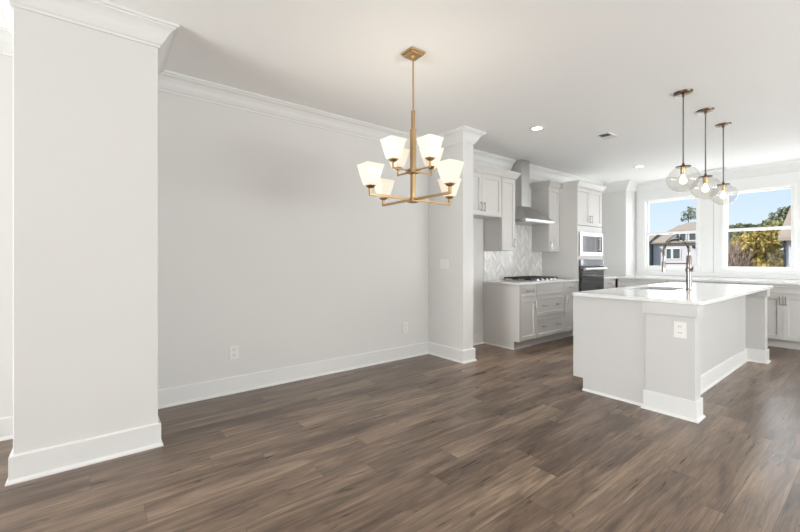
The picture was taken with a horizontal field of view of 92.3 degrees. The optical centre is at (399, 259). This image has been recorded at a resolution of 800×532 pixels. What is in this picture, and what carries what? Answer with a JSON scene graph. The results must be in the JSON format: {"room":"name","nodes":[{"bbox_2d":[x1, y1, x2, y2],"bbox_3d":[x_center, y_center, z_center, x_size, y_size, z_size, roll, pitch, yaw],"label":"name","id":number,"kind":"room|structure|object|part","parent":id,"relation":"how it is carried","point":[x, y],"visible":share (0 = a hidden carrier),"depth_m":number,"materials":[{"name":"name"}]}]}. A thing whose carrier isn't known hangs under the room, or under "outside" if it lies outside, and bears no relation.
{"room":"dining area","nodes":[
{"label":"dining area","id":0,"kind":"room"},
{"bbox_2d":[0,54,428,417],"bbox_3d":[-1.952,-0.153,3.304,15.300,2.763,0.150,0,0,-38],"label":"wall","id":1,"kind":"structure","parent":0,"point":[273,244],"depth_m":3.70,"materials":[{"name":"paint"}]},
{"bbox_2d":[229,345,238,359],"bbox_3d":[-1.526,0.856,3.537,0.082,0.124,0.008,0,0,-38],"label":"electrical outlet","id":2,"kind":"object","parent":1,"relation":"attached to","point":[233,350],"visible":1,"depth_m":3.53,"materials":[{"name":"white plastic"}]},
{"bbox_2d":[0,333,483,485],"bbox_3d":[-3.075,1.152,1.835,11.420,0.152,0.779,0,0,-38],"label":"baseboard","id":3,"kind":"structure","parent":1,"relation":"attached to","point":[34,464],"depth_m":3.21,"materials":[{"name":"white paint"}]},
{"bbox_2d":[0,0,515,170],"bbox_3d":[-2.784,-1.464,2.012,12.095,0.142,0.859,0,0,-38],"label":"trim","id":4,"kind":"structure","parent":1,"relation":"attached to","point":[104,16],"depth_m":3.20,"materials":[{"name":"white paint"}]},
{"bbox_2d":[403,322,407,332],"bbox_3d":[0.066,0.850,4.783,0.082,0.124,0.008,0,0,-38],"label":"electrical outlet","id":5,"kind":"object","parent":1,"relation":"attached to","point":[405,325],"visible":1,"depth_m":4.78,"materials":[{"name":"white plastic"}]},
{"bbox_2d":[0,336,799,531],"bbox_3d":[0.867,1.278,0.190,15.900,0.100,8.530,0,0,-38],"label":"floor","id":6,"kind":"structure","parent":0,"point":[504,440],"depth_m":2.32,"materials":[{"name":"brown wood"}]},
{"bbox_2d":[13,6,157,454],"bbox_3d":[-2.094,-0.153,2.621,0.680,2.763,0.751,0,0,-38],"label":"pier","id":7,"kind":"object","parent":6,"relation":"on","point":[85,100],"visible":0.82,"depth_m":2.29,"materials":[{"name":"paint"}]},
{"bbox_2d":[483,283,536,349],"bbox_3d":[1.570,0.786,5.499,0.407,0.883,0.653,0,0,-38],"label":"base cabinet","id":8,"kind":"object","parent":6,"relation":"on","point":[509,311],"visible":0.98,"depth_m":5.34,"materials":[{"name":"paint"}]},
{"bbox_3d":[1.416,0.786,5.400,0.018,0.883,0.619,0,0,-38],"label":"panel","id":9,"kind":"part","parent":8,"relation":"part of","materials":[{"name":"paint"}]},
{"bbox_3d":[1.537,1.220,5.541,0.407,0.016,0.545,0,0,-38],"label":"shoe moulding","id":10,"kind":"part","parent":8,"relation":"part of","materials":[{"name":"white paint"}]},
{"bbox_3d":[1.759,0.436,5.288,0.361,0.153,0.020,0,0,-38],"label":"drawer","id":11,"kind":"part","parent":8,"relation":"part of","materials":[{"name":"paint"}]},
{"bbox_3d":[1.759,0.816,5.288,0.361,0.581,0.020,0,0,-38],"label":"door","id":12,"kind":"part","parent":8,"relation":"part of","materials":[{"name":"paint"}]},
{"bbox_2d":[483,278,578,284],"bbox_3d":[2.023,0.329,5.849,1.547,0.030,0.638,0,0,-38],"label":"countertop","id":13,"kind":"structure","parent":8,"relation":"on","point":[512,282],"depth_m":5.44,"materials":[{"name":"white stone"}]},
{"bbox_2d":[503,276,561,281],"bbox_3d":[2.023,0.291,5.869,0.760,0.046,0.530,0,0,-38],"label":"cooktop","id":14,"kind":"object","parent":13,"relation":"in","point":[516,278],"visible":1,"depth_m":5.74,"materials":[{"name":"metal"}]},
{"bbox_2d":[503,279,561,281],"bbox_3d":[2.023,0.309,5.869,0.760,0.010,0.530,0,0,-38],"label":"tray","id":15,"kind":"object","parent":14,"relation":"on","point":[533,280],"depth_m":5.66,"materials":[{"name":"metal"}]},
{"bbox_2d":[530,282,563,344],"bbox_3d":[2.031,0.786,5.860,0.760,0.883,0.653,0,0,-38],"label":"base cabinet","id":16,"kind":"object","parent":6,"relation":"on","point":[549,296],"visible":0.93,"depth_m":5.63,"materials":[{"name":"paint"}]},
{"bbox_3d":[2.205,0.963,5.637,0.748,0.286,0.020,0,0,-38],"label":"drawer","id":17,"kind":"part","parent":16,"relation":"part of","materials":[{"name":"paint"}]},
{"bbox_3d":[2.205,0.666,5.637,0.748,0.283,0.020,0,0,-38],"label":"drawer","id":18,"kind":"part","parent":16,"relation":"part of","materials":[{"name":"paint"}]},
{"bbox_2d":[559,281,576,338],"bbox_3d":[2.481,0.786,6.212,0.379,0.883,0.653,0,0,-38],"label":"base cabinet","id":19,"kind":"object","parent":6,"relation":"on","point":[569,287],"visible":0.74,"depth_m":5.97,"materials":[{"name":"paint"}]},
{"bbox_3d":[2.654,0.816,5.988,0.363,0.581,0.020,0,0,-38],"label":"door","id":20,"kind":"part","parent":19,"relation":"part of","materials":[{"name":"paint"}]},
{"bbox_3d":[2.654,0.436,5.988,0.363,0.153,0.020,0,0,-38],"label":"drawer","id":21,"kind":"part","parent":19,"relation":"part of","materials":[{"name":"paint"}]},
{"bbox_2d":[542,180,606,335],"bbox_3d":[2.972,-0.012,6.584,0.955,2.480,0.673,0,0,-38],"label":"tall cabinet","id":22,"kind":"object","parent":6,"relation":"on","point":[580,209],"visible":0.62,"depth_m":6.27,"materials":[{"name":"paint"}]},
{"bbox_3d":[2.976,-0.852,6.241,0.414,0.600,0.020,0,0,-38],"label":"door","id":23,"kind":"part","parent":22,"relation":"part of","materials":[{"name":"paint"}]},
{"bbox_3d":[2.972,-1.204,6.584,0.955,0.095,0.673,0,0,-38],"label":"crown moulding","id":24,"kind":"part","parent":22,"relation":"part of","materials":[{"name":"paint"}]},
{"bbox_3d":[3.140,0.092,6.370,0.843,1.272,0.018,0,0,-38],"label":"frame","id":25,"kind":"part","parent":22,"relation":"part of","materials":[{"name":"paint"}]},
{"bbox_2d":[579,232,602,255],"bbox_3d":[3.019,-0.240,6.551,0.778,0.396,0.603,0,0,-38],"label":"microwave","id":26,"kind":"object","parent":22,"relation":"in","point":[590,244],"visible":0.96,"depth_m":6.31,"materials":[{"name":"metal"}]},
{"bbox_3d":[3.167,-0.248,6.371,0.690,0.292,0.050,0,0,-38],"label":"door","id":27,"kind":"part","parent":26,"relation":"part of","materials":[{"name":"glass"}]},
{"bbox_3d":[3.384,-0.248,6.508,0.148,0.258,0.003,0,0,-38],"label":"control panel","id":28,"kind":"part","parent":26,"relation":"part of","materials":[{"name":"silver glass"}]},
{"bbox_2d":[579,259,607,291],"bbox_3d":[3.014,0.345,6.557,0.774,0.686,0.689,0,0,-38],"label":"wall oven","id":29,"kind":"object","parent":22,"relation":"in","point":[591,271],"visible":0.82,"depth_m":6.29,"materials":[{"name":"black metal"}]},
{"bbox_3d":[3.171,0.393,6.356,0.774,0.558,0.042,0,0,-38],"label":"oven door","id":30,"kind":"part","parent":29,"relation":"part of","materials":[{"name":"black glass"}]},
{"bbox_3d":[3.171,0.055,6.357,0.774,0.106,0.040,0,0,-38],"label":"control panel","id":31,"kind":"part","parent":29,"relation":"part of","materials":[{"name":"metal"}]},
{"bbox_3d":[3.205,0.158,6.313,0.740,0.048,0.070,0,0,-38],"label":"handle","id":32,"kind":"part","parent":29,"relation":"part of","materials":[{"name":"metal"}]},
{"bbox_3d":[3.304,-0.852,6.498,0.414,0.600,0.020,0,0,-38],"label":"door","id":33,"kind":"part","parent":22,"relation":"part of","materials":[{"name":"paint"}]},
{"bbox_2d":[604,279,615,288],"bbox_3d":[3.528,0.786,7.031,0.576,0.883,0.653,0,0,-38],"label":"base cabinet","id":34,"kind":"object","parent":6,"relation":"on","point":[608,283],"visible":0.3,"depth_m":6.82,"materials":[{"name":"paint"}]},
{"bbox_2d":[618,278,666,286],"bbox_3d":[4.614,0.786,7.010,1.192,0.883,0.768,0,0,-38],"label":"base cabinet","id":35,"kind":"object","parent":6,"relation":"on","point":[621,282],"visible":0.2,"depth_m":6.73,"materials":[{"name":"paint"}]},
{"bbox_2d":[573,289,770,422],"bbox_3d":[3.026,0.786,4.148,2.826,0.883,1.025,0,0,-38],"label":"kitchen island","id":36,"kind":"object","parent":6,"relation":"on","point":[628,351],"visible":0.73,"depth_m":3.38,"materials":[{"name":"paint"}]},
{"bbox_3d":[1.912,0.786,3.381,0.020,0.883,0.788,0,0,-38],"label":"panel","id":37,"kind":"part","parent":36,"relation":"part of","materials":[{"name":"paint"}]},
{"bbox_3d":[1.874,1.218,3.403,0.013,0.020,0.520,0,0,-38],"label":"shoe moulding","id":38,"kind":"part","parent":36,"relation":"part of","materials":[{"name":"white paint"}]},
{"bbox_2d":[572,282,772,304],"bbox_3d":[3.046,0.329,4.122,2.811,0.030,1.010,0,0,-38],"label":"island countertop","id":39,"kind":"structure","parent":36,"relation":"on","point":[702,293],"depth_m":3.64,"materials":[{"name":"white stone"}]},
{"bbox_2d":[640,288,671,290],"bbox_3d":[2.768,0.456,4.154,0.800,0.221,0.440,0,0,-38],"label":"sink","id":40,"kind":"object","parent":39,"relation":"in","point":[648,289],"visible":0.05,"depth_m":4.40,"materials":[{"name":"metal"}]},
{"bbox_2d":[662,238,693,289],"bbox_3d":[2.828,0.049,3.926,0.269,0.528,0.098,0,0,26],"label":"faucet","id":41,"kind":"object","parent":39,"relation":"on","point":[689,268],"visible":1,"depth_m":3.89,"materials":[{"name":"silver metal"}]},
{"bbox_3d":[2.186,1.218,3.086,0.192,0.020,0.388,0,0,-38],"label":"shoe moulding","id":42,"kind":"part","parent":36,"relation":"part of","materials":[{"name":"white paint"}]},
{"bbox_2d":[674,321,686,338],"bbox_3d":[2.174,0.548,2.984,0.008,0.124,0.082,0,0,-38],"label":"electrical outlet","id":43,"kind":"object","parent":36,"relation":"attached to","point":[680,328],"visible":1,"depth_m":2.98,"materials":[{"name":"white plastic"}]},
{"bbox_3d":[3.227,1.152,3.893,2.468,0.152,0.027,0,0,-38],"label":"baseboard","id":44,"kind":"part","parent":36,"relation":"part of","materials":[{"name":"white paint"}]},
{"bbox_3d":[4.260,1.218,4.709,0.192,0.020,0.388,0,0,-38],"label":"shoe moulding","id":45,"kind":"part","parent":36,"relation":"part of","materials":[{"name":"white paint"}]},
{"bbox_2d":[667,280,738,283],"bbox_3d":[5.134,0.786,6.346,1.192,0.883,0.910,0,0,-38],"label":"base cabinet","id":46,"kind":"object","parent":6,"relation":"on","point":[667,280],"visible":0.09,"depth_m":5.98,"materials":[{"name":"paint"}]},
{"bbox_2d":[739,283,799,349],"bbox_3d":[5.698,0.786,5.625,1.192,0.883,0.912,0,0,-38],"label":"base cabinet","id":47,"kind":"object","parent":6,"relation":"on","point":[783,302],"visible":0.66,"depth_m":5.28,"materials":[{"name":"paint"}]},
{"bbox_3d":[5.124,0.799,5.463,0.020,0.613,0.450,0,0,-38],"label":"door","id":48,"kind":"part","parent":47,"relation":"part of","materials":[{"name":"paint"}]},
{"bbox_3d":[5.402,0.799,5.107,0.020,0.613,0.448,0,0,-38],"label":"door","id":49,"kind":"part","parent":47,"relation":"part of","materials":[{"name":"paint"}]},
{"bbox_2d":[0,0,799,182],"bbox_3d":[0.867,-1.585,0.190,15.900,0.100,8.530,0,0,-38],"label":"ceiling","id":50,"kind":"structure","parent":0,"point":[578,70],"depth_m":3.04,"materials":[{"name":"paint"}]},
{"bbox_2d":[357,46,463,205],"bbox_3d":[0.098,-0.976,2.857,0.733,1.116,0.733,0,0,7],"label":"chandelier","id":51,"kind":"object","parent":50,"relation":"hanging from","point":[449,170],"visible":1,"depth_m":2.73,"materials":[{"name":"gold metal"}]},
{"bbox_3d":[-0.202,-0.576,2.623,0.138,0.140,0.138,0,0,-38],"label":"lamp shade","id":52,"kind":"part","parent":51,"relation":"part of","materials":[{"name":"white glass"}]},
{"bbox_3d":[-0.137,-0.576,3.157,0.138,0.140,0.138,0,0,-38],"label":"lamp shade","id":53,"kind":"part","parent":51,"relation":"part of","materials":[{"name":"white glass"}]},
{"bbox_3d":[-0.067,-0.463,2.728,0.358,0.054,0.017,0,0,-38],"label":"arm","id":54,"kind":"part","parent":51,"relation":"part of","materials":[{"name":"gold metal"}]},
{"bbox_3d":[-0.049,-0.785,2.743,0.138,0.140,0.138,0,0,-38],"label":"lamp shade","id":55,"kind":"part","parent":51,"relation":"part of","materials":[{"name":"white glass"}]},
{"bbox_3d":[-0.031,-0.463,3.022,0.017,0.054,0.358,0,0,-38],"label":"arm","id":56,"kind":"part","parent":51,"relation":"part of","materials":[{"name":"gold metal"}]},
{"bbox_3d":[-0.017,-0.785,3.004,0.138,0.140,0.138,0,0,-38],"label":"lamp shade","id":57,"kind":"part","parent":51,"relation":"part of","materials":[{"name":"white glass"}]},
{"bbox_3d":[0.010,-0.674,2.789,0.162,0.052,0.011,0,0,-38],"label":"arm","id":58,"kind":"part","parent":51,"relation":"part of","materials":[{"name":"gold metal"}]},
{"bbox_3d":[0.098,-1.296,2.857,0.013,0.398,0.012,0,0,-38],"label":"stem","id":59,"kind":"part","parent":51,"relation":"part of","materials":[{"name":"gold metal"}]},
{"bbox_3d":[0.166,-0.674,2.770,0.011,0.052,0.162,0,0,-38],"label":"arm","id":60,"kind":"part","parent":51,"relation":"part of","materials":[{"name":"gold metal"}]},
{"bbox_3d":[0.185,-0.674,2.926,0.162,0.052,0.011,0,0,-38],"label":"arm","id":61,"kind":"part","parent":51,"relation":"part of","materials":[{"name":"gold metal"}]},
{"bbox_3d":[0.212,-0.785,2.711,0.138,0.140,0.138,0,0,-38],"label":"lamp shade","id":62,"kind":"part","parent":51,"relation":"part of","materials":[{"name":"white glass"}]},
{"bbox_3d":[0.244,-0.785,2.972,0.138,0.140,0.138,0,0,-38],"label":"lamp shade","id":63,"kind":"part","parent":51,"relation":"part of","materials":[{"name":"white glass"}]},
{"bbox_3d":[0.227,-0.463,2.693,0.017,0.054,0.358,0,0,-38],"label":"arm","id":64,"kind":"part","parent":51,"relation":"part of","materials":[{"name":"gold metal"}]},
{"bbox_3d":[0.262,-0.463,2.986,0.358,0.054,0.017,0,0,-38],"label":"arm","id":65,"kind":"part","parent":51,"relation":"part of","materials":[{"name":"gold metal"}]},
{"bbox_3d":[0.397,-0.576,3.092,0.138,0.140,0.138,0,0,-38],"label":"lamp shade","id":66,"kind":"part","parent":51,"relation":"part of","materials":[{"name":"white glass"}]},
{"bbox_3d":[0.332,-0.576,2.558,0.138,0.140,0.138,0,0,-38],"label":"lamp shade","id":67,"kind":"part","parent":51,"relation":"part of","materials":[{"name":"white glass"}]},
{"bbox_2d":[529,126,544,130],"bbox_3d":[1.606,-1.532,4.503,0.172,0.004,0.172,0,0,-38],"label":"recessed light","id":68,"kind":"object","parent":50,"relation":"in","point":[535,128],"visible":1,"depth_m":4.50,"materials":[{"name":"white plastic"}]},
{"bbox_2d":[595,132,617,139],"bbox_3d":[2.568,-1.531,4.775,0.270,0.007,0.155,0,0,-38],"label":"ceiling vent","id":69,"kind":"object","parent":50,"relation":"in","point":[607,135],"visible":1,"depth_m":4.76,"materials":[{"name":"white plastic"}]},
{"bbox_2d":[673,89,692,183],"bbox_3d":[2.602,-1.076,3.531,0.260,0.918,0.260,0,0,-38],"label":"pendant light","id":70,"kind":"object","parent":50,"relation":"hanging from","point":[684,92],"visible":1,"depth_m":3.52,"materials":[{"name":"gold metal"}]},
{"bbox_2d":[680,167,685,174],"bbox_3d":[2.602,-0.813,3.531,0.041,0.066,0.042,0,0,-38],"label":"socket","id":71,"kind":"object","parent":70,"relation":"attached to","point":[682,169],"depth_m":3.52,"materials":[{"name":"gold metal"}]},
{"bbox_3d":[2.602,-1.188,3.531,0.011,0.615,0.011,0,0,29],"label":"cord","id":72,"kind":"part","parent":70,"relation":"part of","materials":[{"name":"black metal"}]},
{"bbox_3d":[2.602,-0.735,3.531,0.059,0.089,0.060,0,0,-38],"label":"bulb","id":73,"kind":"part","parent":70,"relation":"part of","materials":[{"name":"white glass"}]},
{"bbox_2d":[697,107,714,191],"bbox_3d":[3.143,-1.076,3.954,0.260,0.918,0.260,0,0,-38],"label":"pendant light","id":74,"kind":"object","parent":50,"relation":"hanging from","point":[704,111],"visible":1,"depth_m":3.94,"materials":[{"name":"gold metal"}]},
{"bbox_2d":[703,177,707,183],"bbox_3d":[3.143,-0.813,3.954,0.041,0.066,0.042,0,0,-38],"label":"socket","id":75,"kind":"object","parent":74,"relation":"attached to","point":[705,179],"depth_m":3.94,"materials":[{"name":"gold metal"}]},
{"bbox_3d":[3.143,-1.188,3.954,0.011,0.615,0.011,0,0,29],"label":"cord","id":76,"kind":"part","parent":74,"relation":"part of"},
{"bbox_3d":[3.143,-0.735,3.954,0.059,0.089,0.060,0,0,-38],"label":"bulb","id":77,"kind":"part","parent":74,"relation":"part of","materials":[{"name":"white glass"}]},
{"bbox_2d":[703,167,725,170],"bbox_3d":[5.356,-1.531,6.542,0.120,0.007,0.300,0,0,-38],"label":"ceiling vent","id":78,"kind":"object","parent":50,"relation":"in","point":[722,167],"visible":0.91,"depth_m":6.54,"materials":[{"name":"white plastic"}]},
{"bbox_2d":[715,122,731,198],"bbox_3d":[3.678,-1.076,4.373,0.260,0.918,0.260,0,0,-38],"label":"pendant light","id":79,"kind":"object","parent":50,"relation":"hanging from","point":[723,195],"visible":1,"depth_m":4.36,"materials":[{"name":"gold metal"}]},
{"bbox_3d":[3.678,-1.188,4.373,0.011,0.615,0.011,0,0,29],"label":"cord","id":80,"kind":"part","parent":79,"relation":"part of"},
{"bbox_3d":[3.678,-0.735,4.373,0.059,0.089,0.060,0,0,-38],"label":"bulb","id":81,"kind":"part","parent":79,"relation":"part of","materials":[{"name":"white glass"}]},
{"bbox_2d":[429,142,472,349],"bbox_3d":[0.634,-0.153,4.849,0.184,2.763,0.604,0,0,-38],"label":"column","id":82,"kind":"structure","parent":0,"point":[450,226],"depth_m":4.68,"materials":[{"name":"paint"}]},
{"bbox_2d":[440,259,449,268],"bbox_3d":[0.556,0.058,4.791,0.009,0.124,0.163,0,0,-38],"label":"light switch","id":83,"kind":"object","parent":82,"relation":"attached to","point":[444,263],"visible":1,"depth_m":4.78,"materials":[{"name":"white plastic"}]},
{"bbox_2d":[473,171,562,333],"bbox_3d":[2.332,-0.153,6.536,4.570,2.763,0.040,0,0,-38],"label":"wall","id":84,"kind":"structure","parent":0,"point":[478,224],"depth_m":5.58,"materials":[{"name":"paint"}]},
{"bbox_2d":[473,162,504,218],"bbox_3d":[1.013,-0.919,5.236,0.850,0.665,0.380,0,0,-38],"label":"upper cabinet","id":85,"kind":"object","parent":84,"relation":"attached to","point":[487,188],"visible":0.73,"depth_m":5.21,"materials":[{"name":"paint"}]},
{"bbox_3d":[0.924,-0.872,5.009,0.417,0.556,0.020,0,0,-38],"label":"door","id":86,"kind":"part","parent":85,"relation":"part of","materials":[{"name":"paint"}]},
{"bbox_3d":[1.113,-1.204,5.108,0.850,0.095,0.056,0,0,-38],"label":"crown moulding","id":87,"kind":"part","parent":85,"relation":"part of","materials":[{"name":"paint"}]},
{"bbox_3d":[1.255,-0.872,5.268,0.416,0.556,0.020,0,0,-38],"label":"door","id":88,"kind":"part","parent":85,"relation":"part of","materials":[{"name":"paint"}]},
{"bbox_2d":[484,170,520,250],"bbox_3d":[1.494,-0.688,5.613,0.372,1.128,0.380,0,0,-38],"label":"upper cabinet","id":89,"kind":"object","parent":84,"relation":"attached to","point":[499,233],"visible":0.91,"depth_m":5.50,"materials":[{"name":"paint"}]},
{"bbox_3d":[1.548,-0.640,5.498,0.304,1.020,0.020,0,0,-38],"label":"door","id":90,"kind":"part","parent":89,"relation":"part of","materials":[{"name":"paint"}]},
{"bbox_3d":[1.494,-1.204,5.613,0.372,0.095,0.380,0,0,-38],"label":"crown moulding","id":91,"kind":"part","parent":89,"relation":"part of","materials":[{"name":"paint"}]},
{"bbox_2d":[484,224,541,280],"bbox_3d":[1.833,-0.159,6.114,1.524,0.946,0.010,0,0,-38],"label":"wall tile","id":92,"kind":"structure","parent":84,"relation":"attached to","point":[522,261],"depth_m":6.14,"materials":[{"name":"white tile"}]},
{"bbox_2d":[511,159,553,225],"bbox_3d":[1.969,-1.042,5.937,0.764,0.983,0.454,0,0,-38],"label":"range hood","id":93,"kind":"object","parent":84,"relation":"attached to","point":[524,215],"visible":0.77,"depth_m":5.93,"materials":[{"name":"metal"}]},
{"bbox_2d":[529,180,561,251],"bbox_3d":[2.402,-0.688,6.323,0.374,1.128,0.380,0,0,-38],"label":"upper cabinet","id":94,"kind":"object","parent":84,"relation":"attached to","point":[544,194],"visible":0.94,"depth_m":6.24,"materials":[{"name":"paint"}]},
{"bbox_3d":[2.402,-1.204,6.323,0.374,0.095,0.380,0,0,-38],"label":"crown moulding","id":95,"kind":"part","parent":94,"relation":"part of","materials":[{"name":"paint"}]},
{"bbox_3d":[2.500,-0.640,6.242,0.304,1.020,0.020,0,0,-38],"label":"door","id":96,"kind":"part","parent":94,"relation":"part of","materials":[{"name":"paint"}]},
{"bbox_2d":[601,190,634,287],"bbox_3d":[4.469,-0.153,8.000,0.600,2.763,0.670,0,0,-38],"label":"wall","id":97,"kind":"structure","parent":0,"point":[618,207],"depth_m":7.70,"materials":[{"name":"paint"}]},
{"bbox_2d":[635,193,799,279],"bbox_3d":[7.229,-0.153,4.839,0.150,2.763,7.710,0,0,-38],"label":"wall","id":98,"kind":"structure","parent":0,"point":[635,193],"depth_m":7.81,"materials":[{"name":"paint"}]},
{"bbox_2d":[529,160,799,192],"bbox_3d":[5.732,-1.446,3.972,3.275,0.178,8.190,0,0,-38],"label":"trim","id":99,"kind":"structure","parent":98,"relation":"attached to","point":[537,172],"depth_m":6.75,"materials":[{"name":"white paint"}]},
{"bbox_2d":[643,194,699,269],"bbox_3d":[5.202,-0.497,7.369,0.124,1.380,0.930,0,0,-38],"label":"window","id":100,"kind":"structure","parent":98,"relation":"in","point":[646,233],"depth_m":7.41,"materials":[{"name":"plastic"}]},
{"bbox_3d":[5.195,-0.190,7.364,0.030,0.682,0.846,0,0,-38],"label":"sash","id":101,"kind":"part","parent":100,"relation":"part of","materials":[{"name":"plastic"}]},
{"bbox_3d":[5.223,-0.820,7.386,0.030,0.674,0.846,0,0,-38],"label":"sash","id":102,"kind":"part","parent":100,"relation":"part of","materials":[{"name":"glass"}]},
{"bbox_2d":[635,271,799,278],"bbox_3d":[5.917,0.279,6.369,0.030,0.069,3.678,0,0,-38],"label":"trim","id":103,"kind":"structure","parent":98,"relation":"attached to","point":[767,276],"depth_m":6.68,"materials":[{"name":"white paint"}]},
{"bbox_2d":[637,172,799,274],"bbox_3d":[5.928,-0.558,6.364,0.018,1.603,3.635,0,0,-38],"label":"trim","id":104,"kind":"structure","parent":98,"relation":"attached to","point":[710,201],"depth_m":6.84,"materials":[{"name":"white paint"}]},
{"bbox_2d":[721,183,797,271],"bbox_3d":[5.961,-0.497,6.399,0.124,1.380,0.941,0,0,-38],"label":"window","id":105,"kind":"structure","parent":98,"relation":"in","point":[794,187],"depth_m":6.32,"materials":[{"name":"plastic"}]},
{"bbox_3d":[5.982,-0.820,6.416,0.030,0.674,0.857,0,0,-38],"label":"sash","id":106,"kind":"part","parent":105,"relation":"part of","materials":[{"name":"glass"}]},
{"bbox_3d":[5.954,-0.190,6.394,0.030,0.682,0.857,0,0,-38],"label":"sash","id":107,"kind":"part","parent":105,"relation":"part of","materials":[{"name":"plastic"}]},
{"bbox_3d":[6.262,0.786,4.904,1.192,0.883,0.911,0,0,-38],"label":"base cabinet","id":108,"kind":"object","parent":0,"visible":0},
{"bbox_2d":[604,275,799,284],"bbox_3d":[5.069,0.329,6.011,1.745,0.030,4.159,0,0,-38],"label":"countertop","id":109,"kind":"structure","parent":108,"relation":"on","point":[648,277],"depth_m":6.16,"materials":[{"name":"white stone"}]},
{"label":"outside","id":110,"kind":"structure","parent":0,"visible":0},
{"bbox_3d":[48.248,4.578,75.860,150.500,0.300,180.000,0,0,-38],"label":"ground","id":111,"kind":"structure","parent":110,"visible":0},
{"bbox_2d":[649,225,679,265],"bbox_3d":[34.009,-0.047,51.381,19.100,8.950,9.600,0,0,-38],"label":"house","id":112,"kind":"structure","parent":111,"relation":"on","point":[651,237],"depth_m":44.12,"materials":[{"name":"grey"}]},
{"bbox_2d":[680,206,695,221],"bbox_3d":[44.890,-1.941,59.485,1.587,12.741,2.622,0,0,-38],"label":"pine tree","id":113,"kind":"object","parent":111,"relation":"on","point":[690,209],"visible":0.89,"depth_m":59.48,"materials":[{"name":"green plant"}]},
{"bbox_2d":[649,222,729,265],"bbox_3d":[33.901,-0.017,44.948,9.600,8.890,5.800,0,0,-38],"label":"house","id":114,"kind":"structure","parent":111,"relation":"on","point":[676,251],"depth_m":43.40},
{"bbox_3d":[29.951,-0.622,42.827,0.025,1.060,0.430,0,0,-38],"label":"pane","id":115,"kind":"part","parent":114,"relation":"part of","materials":[{"name":"blue glass"}]},
{"bbox_3d":[30.401,-0.622,42.253,0.025,1.060,0.630,0,0,-38],"label":"pane","id":116,"kind":"part","parent":114,"relation":"part of","materials":[{"name":"blue glass"}]},
{"bbox_3d":[32.727,-2.572,44.473,0.025,0.760,0.560,0,0,-38],"label":"pane","id":117,"kind":"part","parent":114,"relation":"part of","materials":[{"name":"blue glass"}]},
{"bbox_3d":[33.405,-2.572,43.607,0.025,0.760,0.960,0,0,-38],"label":"pane","id":118,"kind":"part","parent":114,"relation":"part of","materials":[{"name":"blue glass"}]},
{"bbox_2d":[692,233,761,266],"bbox_3d":[19.167,1.448,22.257,2.852,5.962,2.932,0,0,7],"label":"bare shrub","id":119,"kind":"object","parent":111,"relation":"on","point":[732,251],"visible":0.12,"depth_m":22.05,"materials":[{"name":"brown plant"}]},
{"bbox_2d":[730,223,751,237],"bbox_3d":[44.515,-0.194,50.219,2.759,9.248,2.754,0,0,-38],"label":"tree","id":120,"kind":"object","parent":111,"relation":"on","point":[739,225],"visible":0.29,"depth_m":49.97,"materials":[{"name":"green plant"}]},
{"bbox_2d":[747,223,759,233],"bbox_3d":[49.032,-0.327,53.456,2.765,9.514,2.778,0,0,-13],"label":"tree","id":121,"kind":"object","parent":111,"relation":"on","point":[754,225],"visible":0.11,"depth_m":53.14,"materials":[{"name":"green plant"}]},
{"bbox_2d":[729,230,782,266],"bbox_3d":[21.955,1.226,23.778,2.640,6.411,3.318,0,0,-38],"label":"autumn tree","id":122,"kind":"object","parent":111,"relation":"on","point":[760,245],"visible":0.35,"depth_m":23.23,"materials":[{"name":"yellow plant"}]},
{"bbox_2d":[728,218,784,265],"bbox_3d":[26.143,0.756,28.245,2.713,7.351,5.115,0,0,-38],"label":"evergreen tree","id":123,"kind":"object","parent":111,"relation":"on","point":[771,223],"visible":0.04,"depth_m":27.24,"materials":[{"name":"green plant"}]},
{"bbox_2d":[760,206,790,232],"bbox_3d":[32.629,-0.085,32.967,1.888,9.030,3.362,0,0,-38],"label":"pine tree","id":124,"kind":"object","parent":111,"relation":"on","point":[784,210],"visible":0.2,"depth_m":32.95,"materials":[{"name":"green plant"}]},
{"bbox_2d":[778,207,790,266],"bbox_3d":[22.551,0.703,16.901,8.650,7.450,7.420,0,0,-38],"label":"house","id":125,"kind":"structure","parent":111,"relation":"on","point":[784,235],"depth_m":17.18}
]}

